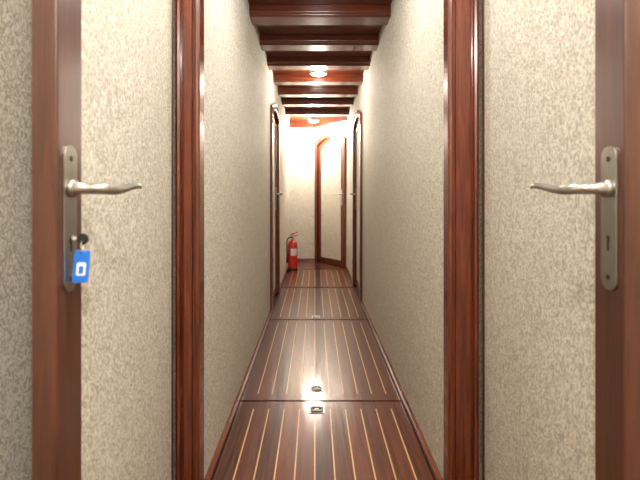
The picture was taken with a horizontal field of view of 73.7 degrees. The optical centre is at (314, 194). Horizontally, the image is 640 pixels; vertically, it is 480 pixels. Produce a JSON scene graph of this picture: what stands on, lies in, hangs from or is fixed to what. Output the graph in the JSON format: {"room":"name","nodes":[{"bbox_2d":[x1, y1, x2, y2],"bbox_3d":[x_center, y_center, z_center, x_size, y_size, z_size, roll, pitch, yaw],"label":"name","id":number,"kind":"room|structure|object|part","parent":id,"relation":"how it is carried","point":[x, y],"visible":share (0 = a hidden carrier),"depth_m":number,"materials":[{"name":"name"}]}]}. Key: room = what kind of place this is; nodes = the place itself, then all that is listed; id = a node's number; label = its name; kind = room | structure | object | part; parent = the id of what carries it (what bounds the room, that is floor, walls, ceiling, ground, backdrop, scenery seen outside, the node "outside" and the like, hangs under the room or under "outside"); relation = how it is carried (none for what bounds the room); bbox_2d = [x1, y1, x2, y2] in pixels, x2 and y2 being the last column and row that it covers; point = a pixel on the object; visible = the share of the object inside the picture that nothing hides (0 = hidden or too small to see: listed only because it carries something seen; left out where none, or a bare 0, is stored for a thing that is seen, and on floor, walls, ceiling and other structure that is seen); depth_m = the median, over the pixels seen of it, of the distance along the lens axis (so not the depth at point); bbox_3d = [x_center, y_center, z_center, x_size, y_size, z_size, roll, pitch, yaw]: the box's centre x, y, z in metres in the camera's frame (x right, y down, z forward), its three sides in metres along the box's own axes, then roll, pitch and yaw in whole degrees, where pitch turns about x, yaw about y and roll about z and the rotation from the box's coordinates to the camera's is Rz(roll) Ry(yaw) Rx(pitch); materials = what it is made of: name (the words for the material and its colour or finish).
{"room":"ship interior","nodes":[
{"label":"ship interior","id":0,"kind":"room"},
{"bbox_2d":[0,0,31,479],"bbox_3d":[-0.660,-0.075,0.110,0.080,2.150,2.820,0,0,0],"label":"wall","id":1,"kind":"structure","parent":0,"point":[15,15],"depth_m":0.88,"materials":[{"name":"paint"}]},
{"bbox_2d":[204,0,289,478],"bbox_3d":[-0.420,-0.075,3.920,0.080,2.150,4.960,0,0,0],"label":"wall","id":2,"kind":"structure","parent":0,"point":[240,89],"depth_m":2.01,"materials":[{"name":"paint"}]},
{"bbox_2d":[204,266,287,479],"bbox_3d":[-0.371,0.989,3.920,0.018,0.034,4.960,0,0,0],"label":"baseboard","id":3,"kind":"structure","parent":2,"relation":"attached to","point":[216,457],"depth_m":1.96,"materials":[{"name":"brown wood"}]},
{"bbox_2d":[273,113,275,300],"bbox_3d":[-0.406,0.109,3.980,0.036,1.766,0.608,0,0,0],"label":"door","id":4,"kind":"structure","parent":2,"relation":"in","point":[274,120],"depth_m":4.15,"materials":[{"name":"brown wood"}]},
{"bbox_3d":[-0.406,0.099,3.980,0.024,1.624,0.500,0,0,0],"label":"panel","id":5,"kind":"part","parent":4,"relation":"part of","materials":[{"name":"paper"}]},
{"bbox_2d":[270,102,279,312],"bbox_3d":[-0.406,0.077,3.980,0.097,1.845,0.740,0,0,0],"label":"door frame","id":6,"kind":"structure","parent":2,"relation":"attached to","point":[273,107],"depth_m":4.17,"materials":[{"name":"brown wood"}]},
{"bbox_2d":[290,128,314,261],"bbox_3d":[-0.230,-0.075,6.440,0.460,2.150,0.080,0,0,0],"label":"wall","id":7,"kind":"structure","parent":0,"point":[302,140],"depth_m":6.40,"materials":[{"name":"paint"}]},
{"bbox_2d":[297,258,313,261],"bbox_3d":[-0.186,0.978,6.393,0.352,0.056,0.014,0,0,0],"label":"baseboard","id":8,"kind":"structure","parent":7,"relation":"attached to","point":[298,259],"depth_m":6.39,"materials":[{"name":"brown wood"}]},
{"bbox_2d":[290,116,347,127],"bbox_3d":[0.101,-1.052,6.155,1.057,0.095,0.262,0,0,38],"label":"crown molding","id":9,"kind":"structure","parent":7,"relation":"attached to","point":[336,119],"depth_m":6.24,"materials":[{"name":"brown wood"}]},
{"bbox_2d":[248,0,391,120],"bbox_3d":[0.029,-1.125,4.000,0.978,0.050,4.960,0,0,0],"label":"ceiling","id":10,"kind":"structure","parent":0,"point":[263,29],"depth_m":2.89,"materials":[{"name":"brown wood"}]},
{"bbox_2d":[308,116,319,122],"bbox_3d":[-0.020,-1.064,6.050,0.174,0.072,0.174,0,0,0],"label":"ceiling lamp","id":11,"kind":"object","parent":10,"relation":"attached to","point":[313,119],"depth_m":5.99,"materials":[{"name":"white glass"}]},
{"bbox_2d":[285,109,348,115],"bbox_3d":[0.029,-1.065,5.521,0.818,0.070,0.142,0,0,0],"label":"ceiling beam","id":12,"kind":"structure","parent":10,"relation":"attached to","point":[288,112],"depth_m":5.45,"materials":[{"name":"brown wood"}]},
{"bbox_2d":[273,74,362,84],"bbox_3d":[0.029,-1.065,3.941,0.818,0.070,0.142,0,0,0],"label":"ceiling beam","id":13,"kind":"structure","parent":10,"relation":"attached to","point":[278,79],"depth_m":3.88,"materials":[{"name":"brown wood"}]},
{"bbox_2d":[278,87,357,96],"bbox_3d":[0.029,-1.065,4.431,0.818,0.070,0.142,0,0,0],"label":"ceiling beam","id":14,"kind":"structure","parent":10,"relation":"attached to","point":[282,91],"depth_m":4.36,"materials":[{"name":"brown wood"}]},
{"bbox_2d":[282,98,353,106],"bbox_3d":[0.029,-1.065,4.911,0.818,0.070,0.142,0,0,0],"label":"ceiling beam","id":15,"kind":"structure","parent":10,"relation":"attached to","point":[286,102],"depth_m":4.85,"materials":[{"name":"brown wood"}]},
{"bbox_2d":[267,57,369,69],"bbox_3d":[0.029,-1.065,3.461,0.818,0.070,0.142,0,0,0],"label":"ceiling beam","id":16,"kind":"structure","parent":10,"relation":"attached to","point":[273,63],"depth_m":3.40,"materials":[{"name":"brown wood"}]},
{"bbox_2d":[309,70,327,76],"bbox_3d":[0.030,-1.066,3.690,0.174,0.067,0.174,0,0,0],"label":"ceiling lamp","id":17,"kind":"object","parent":10,"relation":"attached to","point":[317,73],"depth_m":3.65,"materials":[{"name":"white glass"}]},
{"bbox_2d":[260,34,378,50],"bbox_3d":[0.029,-1.065,2.991,0.818,0.070,0.142,0,0,0],"label":"ceiling beam","id":18,"kind":"structure","parent":10,"relation":"attached to","point":[268,42],"depth_m":2.93,"materials":[{"name":"brown wood"}]},
{"bbox_2d":[249,4,390,24],"bbox_3d":[0.029,-1.065,2.531,0.818,0.070,0.142,0,0,0],"label":"ceiling beam","id":19,"kind":"structure","parent":10,"relation":"attached to","point":[259,14],"depth_m":2.47,"materials":[{"name":"brown wood"}]},
{"bbox_2d":[212,262,433,479],"bbox_3d":[0.060,1.025,2.610,1.520,0.070,7.980,0,0,0],"label":"floor","id":20,"kind":"structure","parent":0,"point":[266,440],"depth_m":2.06,"materials":[{"name":"brown wood"}]},
{"bbox_2d":[286,232,297,270],"bbox_3d":[-0.296,0.746,5.695,0.140,0.508,0.140,0,0,22],"label":"fire extinguisher","id":21,"kind":"object","parent":20,"relation":"on","point":[291,259],"visible":0.98,"depth_m":5.65,"materials":[{"name":"red metal"}]},
{"bbox_3d":[-0.491,1.003,0.070,0.258,0.006,2.740,0,0,0],"label":"margin","id":22,"kind":"object","parent":20,"relation":"on","visible":0},
{"label":"rail","id":23,"kind":"object","parent":22,"relation":"on","visible":0},
{"bbox_2d":[81,0,173,479],"bbox_3d":[-0.438,0.051,1.038,0.036,1.873,0.680,0,0,-6],"label":"panel","id":24,"kind":"object","parent":23,"relation":"on","point":[126,44],"depth_m":0.94,"materials":[{"name":"paper"}]},
{"bbox_2d":[32,0,80,479],"bbox_3d":[-0.397,0.051,0.659,0.036,1.873,0.083,0,0,-6],"label":"stile","id":25,"kind":"object","parent":24,"relation":"attached to","point":[56,24],"visible":0.92,"depth_m":0.62,"materials":[{"name":"brown wood"}]},
{"bbox_2d":[62,145,76,291],"bbox_3d":[-0.376,0.036,0.656,0.005,0.224,0.042,0,0,-6],"label":"lock plate","id":26,"kind":"object","parent":25,"relation":"attached to","point":[69,157],"depth_m":0.65,"materials":[{"name":"silver metal"}]},
{"bbox_2d":[71,233,89,282],"bbox_3d":[-0.361,0.097,0.658,0.027,0.076,0.020,0,0,-6],"label":"key","id":27,"kind":"object","parent":25,"relation":"attached to","point":[81,262],"visible":1,"depth_m":0.66,"materials":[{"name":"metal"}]},
{"bbox_2d":[67,179,141,197],"bbox_3d":[-0.330,-0.010,0.710,0.057,0.028,0.160,0,0,23],"label":"lever","id":28,"kind":"object","parent":25,"relation":"attached to","point":[74,188],"visible":1,"depth_m":0.66,"materials":[{"name":"metal"}]},
{"bbox_3d":[-0.473,0.051,1.366,0.036,1.873,0.020,0,0,-6],"label":"hinge","id":29,"kind":"part","parent":24,"relation":"part of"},
{"bbox_3d":[0.580,1.003,0.070,0.320,0.006,2.740,0,0,0],"label":"margin","id":30,"kind":"object","parent":20,"relation":"on","visible":0},
{"bbox_3d":[0.521,0.964,1.037,0.036,0.048,0.657,0,0,6],"label":"rail","id":31,"kind":"object","parent":30,"relation":"on","visible":0},
{"bbox_2d":[482,0,594,479],"bbox_3d":[0.522,0.051,1.046,0.036,1.873,0.678,0,0,6],"label":"panel","id":32,"kind":"object","parent":31,"relation":"on","point":[540,54],"depth_m":0.95,"materials":[{"name":"paper"}]},
{"bbox_3d":[0.559,0.051,1.373,0.036,1.873,0.020,0,0,6],"label":"hinge","id":33,"kind":"part","parent":32,"relation":"part of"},
{"bbox_2d":[595,0,639,479],"bbox_3d":[0.479,0.051,0.669,0.036,1.873,0.083,0,0,6],"label":"stile","id":34,"kind":"object","parent":32,"relation":"attached to","point":[617,22],"visible":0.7,"depth_m":0.64,"materials":[{"name":"brown wood"}]},
{"bbox_2d":[530,180,612,197],"bbox_3d":[0.413,-0.010,0.720,0.057,0.028,0.160,0,0,-23],"label":"lever","id":35,"kind":"object","parent":34,"relation":"attached to","point":[604,188],"visible":1,"depth_m":0.67,"materials":[{"name":"metal"}]},
{"bbox_2d":[601,146,617,289],"bbox_3d":[0.459,0.036,0.666,0.005,0.224,0.042,0,0,6],"label":"lock plate","id":36,"kind":"object","parent":34,"relation":"attached to","point":[609,156],"depth_m":0.66,"materials":[{"name":"silver metal"}]},
{"bbox_2d":[174,0,481,479],"bbox_3d":[0.060,-0.075,1.480,1.360,2.150,0.080,0,0,0],"label":"wall","id":37,"kind":"structure","parent":0,"point":[480,1],"depth_m":1.44,"materials":[{"name":"wood"}]},
{"bbox_2d":[175,0,203,479],"bbox_3d":[-0.414,0.013,1.407,0.080,1.986,0.065,0,0,0],"label":"trim casing","id":38,"kind":"structure","parent":37,"relation":"attached to","point":[189,14],"depth_m":1.38,"materials":[{"name":"brown wood"}]},
{"bbox_2d":[444,0,478,479],"bbox_3d":[0.485,0.013,1.413,0.102,1.986,0.055,0,0,0],"label":"door frame","id":39,"kind":"structure","parent":37,"relation":"attached to","point":[461,17],"depth_m":1.39,"materials":[{"name":"brown wood"}]},
{"bbox_2d":[315,121,346,266],"bbox_3d":[0.251,-0.075,6.124,0.080,2.150,0.743,0,0,-36],"label":"wall","id":40,"kind":"structure","parent":0,"point":[340,128],"depth_m":5.93,"materials":[{"name":"paint"}]},
{"bbox_2d":[319,138,341,266],"bbox_3d":[0.236,0.089,6.120,0.036,1.806,0.568,0,0,-36],"label":"door","id":41,"kind":"structure","parent":40,"relation":"in","point":[330,150],"depth_m":6.12,"materials":[{"name":"brown wood"}]},
{"bbox_2d":[315,133,345,267],"bbox_3d":[0.237,0.058,6.121,0.098,1.885,0.700,0,0,-36],"label":"door frame","id":42,"kind":"structure","parent":40,"relation":"attached to","point":[338,136],"depth_m":6.02,"materials":[{"name":"brown wood"}]},
{"bbox_2d":[347,0,443,479],"bbox_3d":[0.478,-0.075,3.620,0.080,2.150,4.360,0,0,0],"label":"wall","id":43,"kind":"structure","parent":0,"point":[400,97],"depth_m":2.02,"materials":[{"name":"paint"}]},
{"bbox_2d":[352,110,361,302],"bbox_3d":[0.465,0.077,4.345,0.097,1.845,0.810,0,0,0],"label":"door frame","id":44,"kind":"structure","parent":43,"relation":"attached to","point":[358,113],"depth_m":4.55,"materials":[{"name":"brown wood"}]},
{"bbox_2d":[356,120,358,290],"bbox_3d":[0.464,0.109,4.345,0.036,1.766,0.678,0,0,0],"label":"door","id":45,"kind":"structure","parent":43,"relation":"in","point":[357,127],"depth_m":4.54,"materials":[{"name":"brown wood"}]},
{"bbox_3d":[0.464,0.099,4.345,0.024,1.624,0.570,0,0,0],"label":"panel","id":46,"kind":"part","parent":45,"relation":"part of","materials":[{"name":"paper"}]},
{"bbox_2d":[346,267,442,479],"bbox_3d":[0.429,0.989,3.615,0.018,0.034,4.350,0,0,0],"label":"baseboard","id":47,"kind":"structure","parent":43,"relation":"attached to","point":[431,463],"depth_m":1.96,"materials":[{"name":"brown wood"}]}
]}

